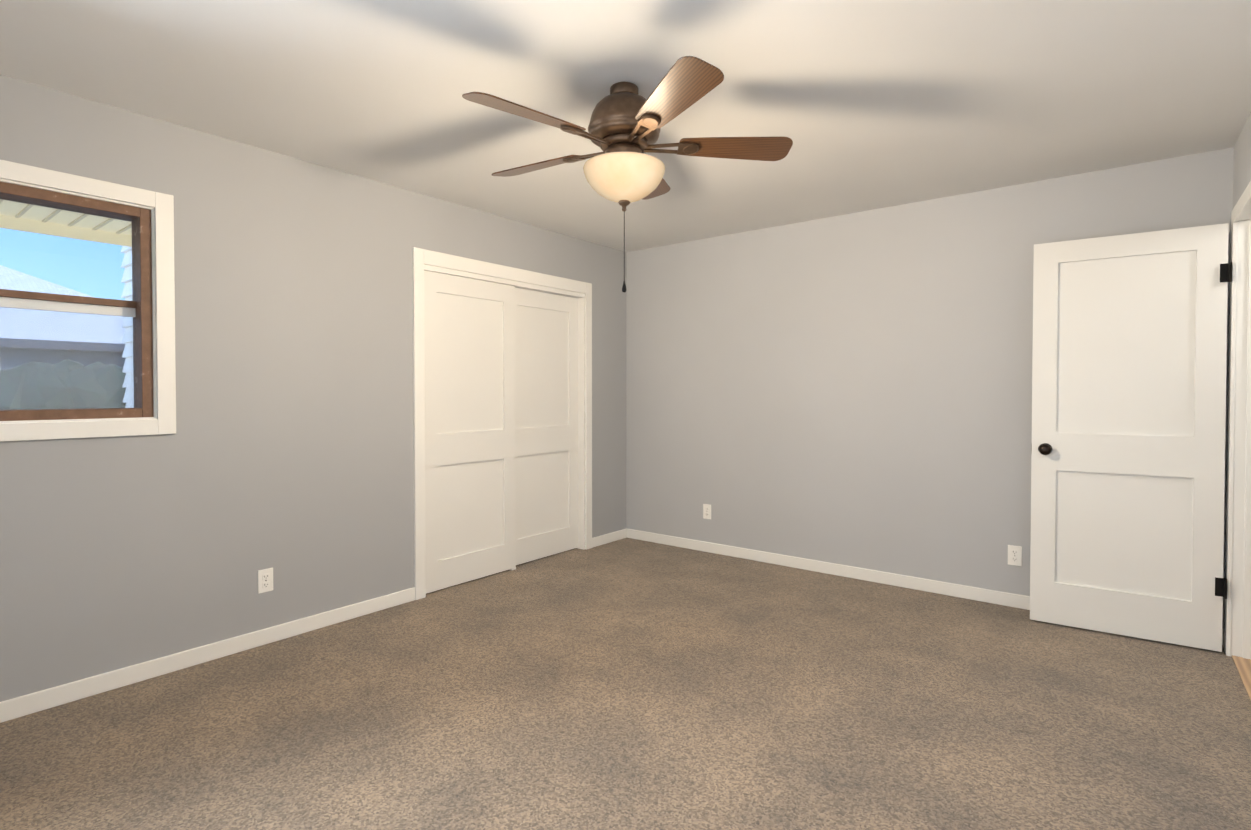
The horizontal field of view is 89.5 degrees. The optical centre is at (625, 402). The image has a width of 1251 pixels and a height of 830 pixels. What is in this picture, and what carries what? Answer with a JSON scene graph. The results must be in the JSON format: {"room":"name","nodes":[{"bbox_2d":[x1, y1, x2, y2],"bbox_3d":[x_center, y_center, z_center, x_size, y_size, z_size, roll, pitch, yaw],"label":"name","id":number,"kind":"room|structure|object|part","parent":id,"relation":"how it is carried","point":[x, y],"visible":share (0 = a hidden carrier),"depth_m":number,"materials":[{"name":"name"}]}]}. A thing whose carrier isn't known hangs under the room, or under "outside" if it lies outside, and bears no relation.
{"room":"empty bedroom","nodes":[
{"label":"empty bedroom","id":0,"kind":"room"},
{"bbox_2d":[0,75,625,701],"bbox_3d":[-1.463,-0.032,3.636,0.140,2.440,4.880,1,1,38],"label":"wall","id":1,"kind":"structure","parent":0,"point":[286,451],"depth_m":3.05,"materials":[{"name":"grey paint"}]},
{"bbox_2d":[0,200,131,246],"bbox_3d":[-3.397,-0.975,1.997,0.910,0.260,3.660,1,1,38],"label":"soffit","id":2,"kind":"structure","parent":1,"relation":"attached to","point":[57,220],"depth_m":3.23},
{"bbox_2d":[0,199,131,233],"bbox_3d":[-3.392,-0.900,1.965,0.860,0.008,3.514,1,1,38],"label":"ribs","id":3,"kind":"object","parent":2,"relation":"attached to","point":[74,222],"depth_m":3.16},
{"bbox_2d":[0,160,175,441],"bbox_3d":[-2.418,-0.381,2.390,0.151,1.056,1.166,1,1,38],"label":"window","id":4,"kind":"structure","parent":1,"relation":"in","point":[44,301],"depth_m":2.68,"materials":[{"name":"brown wood"}]},
{"bbox_2d":[0,307,134,409],"bbox_3d":[-2.465,-0.170,2.430,0.002,0.400,0.934,1,1,38],"label":"screen","id":5,"kind":"object","parent":4,"relation":"attached to","point":[86,324],"depth_m":2.61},
{"bbox_3d":[-2.429,-0.381,2.399,0.123,0.920,1.030,1,1,38],"label":"wood window frame","id":6,"kind":"part","parent":4,"relation":"part of","materials":[{"name":"brown wood"}]},
{"bbox_2d":[0,587,414,722],"bbox_3d":[-2.030,1.163,2.803,0.017,0.078,2.497,1,1,38],"label":"baseboard","id":7,"kind":"structure","parent":1,"relation":"attached to","point":[24,705],"depth_m":2.85,"materials":[{"name":"white paint"}]},
{"bbox_2d":[258,568,272,593],"bbox_3d":[-1.780,0.882,3.125,0.008,0.114,0.070,1,1,38],"label":"outlet","id":8,"kind":"object","parent":1,"relation":"attached to","point":[262,588],"visible":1,"depth_m":3.12,"materials":[{"name":"white plastic"}]},
{"bbox_2d":[424,270,515,593],"bbox_3d":[-1.017,0.181,4.153,0.034,1.978,0.743,1,1,38],"label":"closet door","id":9,"kind":"structure","parent":1,"relation":"in","point":[469,327],"depth_m":4.13,"materials":[{"name":"white paint"}]},
{"bbox_2d":[413,247,591,599],"bbox_3d":[-0.829,0.155,4.451,0.140,2.040,1.470,1,1,38],"label":"door frame","id":10,"kind":"structure","parent":1,"relation":"attached to","point":[581,412],"depth_m":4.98,"materials":[{"name":"white paint"}]},
{"bbox_2d":[515,288,577,564],"bbox_3d":[-0.618,0.171,4.731,0.034,1.978,0.743,1,1,38],"label":"closet door","id":11,"kind":"structure","parent":1,"relation":"in","point":[546,424],"depth_m":4.75,"materials":[{"name":"white paint"}]},
{"bbox_2d":[592,529,623,547],"bbox_3d":[-0.141,1.123,5.220,0.017,0.078,0.427,1,1,38],"label":"baseboard","id":12,"kind":"structure","parent":1,"relation":"attached to","point":[617,535],"depth_m":5.20,"materials":[{"name":"white paint"}]},
{"bbox_2d":[0,538,1250,829],"bbox_3d":[0.070,1.238,2.459,4.030,0.060,4.880,1,1,38],"label":"floor carpet","id":13,"kind":"object","parent":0,"point":[630,684],"visible":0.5,"depth_m":2.39,"materials":[{"name":"brown carpet"}]},
{"bbox_2d":[0,0,1250,251],"bbox_3d":[0.070,-1.292,2.417,4.030,0.120,4.880,1,1,38],"label":"ceiling","id":14,"kind":"structure","parent":0,"point":[870,104],"depth_m":2.46,"materials":[{"name":"white paint"}]},
{"bbox_2d":[462,56,792,291],"bbox_3d":[-0.043,-0.833,2.491,1.260,0.800,1.280,1,1,38],"label":"ceiling fan","id":15,"kind":"object","parent":14,"relation":"hanging from","point":[626,124],"visible":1,"depth_m":2.37,"materials":[{"name":"brown wood"}]},
{"label":"blade","id":16,"kind":"part","parent":15,"relation":"part of","materials":[{"name":"brown wood"}]},
{"label":"blade","id":17,"kind":"part","parent":15,"relation":"part of","materials":[{"name":"brown wood"}]},
{"bbox_3d":[-0.005,-0.859,2.483,0.322,0.140,0.322,1,1,38],"label":"lamp shade","id":18,"kind":"part","parent":15,"relation":"part of","materials":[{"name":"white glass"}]},
{"bbox_3d":[-0.005,-0.593,2.487,0.019,0.320,0.019,1,1,38],"label":"pull chain","id":19,"kind":"part","parent":15,"relation":"part of","materials":[{"name":"black"}]},
{"label":"blade","id":20,"kind":"part","parent":15,"relation":"part of","materials":[{"name":"brown wood"}]},
{"bbox_3d":[0.160,-1.004,2.072,0.156,0.006,0.450,15,-5,-22],"label":"blade","id":21,"kind":"part","parent":15,"relation":"part of","materials":[{"name":"brown wood"}]},
{"label":"blade","id":22,"kind":"part","parent":15,"relation":"part of","materials":[{"name":"brown wood"}]},
{"bbox_2d":[626,147,1233,628],"bbox_3d":[1.584,-0.042,4.263,3.890,2.440,0.140,1,1,38],"label":"wall","id":23,"kind":"structure","parent":0,"point":[852,389],"depth_m":4.16,"materials":[{"name":"grey paint"}]},
{"bbox_2d":[703,504,710,518],"bbox_3d":[0.637,0.852,4.924,0.070,0.114,0.008,1,1,38],"label":"outlet","id":24,"kind":"object","parent":23,"relation":"attached to","point":[706,509],"visible":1,"depth_m":4.92,"materials":[{"name":"white plastic"}]},
{"bbox_2d":[624,528,1224,645],"bbox_3d":[1.474,1.139,4.254,3.750,0.078,0.040,1,1,38],"label":"baseboard","id":25,"kind":"structure","parent":23,"relation":"attached to","point":[939,587],"depth_m":4.24,"materials":[{"name":"white paint"}]},
{"bbox_2d":[1008,545,1021,565],"bbox_3d":[2.256,0.888,3.659,0.070,0.114,0.008,1,1,38],"label":"outlet","id":26,"kind":"object","parent":23,"relation":"attached to","point":[1017,557],"visible":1,"depth_m":3.66,"materials":[{"name":"white plastic"}]},
{"bbox_2d":[1232,655,1250,699],"bbox_3d":[2.677,1.202,2.632,0.137,0.007,0.773,1,1,38],"label":"hardwood floor","id":27,"kind":"structure","parent":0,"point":[1243,665],"depth_m":2.82,"materials":[{"name":"brown wood"}]},
{"bbox_2d":[1233,112,1250,207],"bbox_3d":[1.602,0.008,1.241,0.140,2.440,4.600,1,1,38],"label":"wall","id":28,"kind":"structure","parent":0,"point":[1242,167],"depth_m":2.85,"materials":[{"name":"grey paint"}]},
{"bbox_2d":[1030,223,1231,651],"bbox_3d":[2.532,0.168,3.212,0.783,2.030,0.169,1,1,34],"label":"door","id":29,"kind":"structure","parent":28,"relation":"in","point":[1129,358],"depth_m":3.19,"materials":[{"name":"white paint"}]},
{"bbox_3d":[2.259,0.250,3.397,0.064,0.064,0.169,1,1,34],"label":"knob","id":30,"kind":"part","parent":29,"relation":"part of","materials":[{"name":"brown metal"}]},
{"bbox_3d":[2.819,0.879,2.987,0.040,0.090,0.040,1,1,34],"label":"door hinge","id":31,"kind":"part","parent":29,"relation":"part of","materials":[{"name":"black metal"}]},
{"bbox_3d":[2.819,-0.611,2.962,0.040,0.090,0.040,1,1,34],"label":"door hinge","id":32,"kind":"part","parent":29,"relation":"part of","materials":[{"name":"black metal"}]},
{"bbox_2d":[1224,181,1250,658],"bbox_3d":[2.669,0.151,2.621,0.157,2.108,0.901,1,1,38],"label":"door frame","id":33,"kind":"structure","parent":28,"relation":"attached to","point":[1241,606],"depth_m":2.95,"materials":[{"name":"white paint"}]},
{"label":"outside","id":34,"kind":"structure","parent":0,"visible":0},
{"bbox_3d":[-23.439,1.297,24.260,59.860,0.100,90.000,1,1,38],"label":"ground","id":35,"kind":"structure","parent":34,"visible":0},
{"bbox_2d":[0,359,125,409],"bbox_3d":[-10.585,0.531,12.421,1.631,2.763,3.210,1,1,38],"label":"bush","id":36,"kind":"object","parent":35,"relation":"on","point":[83,385],"depth_m":11.76,"materials":[{"name":"green plant"}]},
{"bbox_2d":[0,265,125,369],"bbox_3d":[-17.455,-1.005,12.259,8.920,4.900,15.420,1,1,38],"label":"neighbouring house","id":37,"kind":"structure","parent":35,"relation":"on","point":[49,286],"depth_m":13.34,"materials":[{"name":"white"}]},
{"bbox_2d":[121,246,133,407],"bbox_3d":[-2.663,-0.066,3.885,2.060,3.300,0.204,1,1,38],"label":"wall","id":38,"kind":"structure","parent":35,"relation":"on","point":[126,291],"depth_m":4.38,"materials":[{"name":"white plastic"}]}
]}

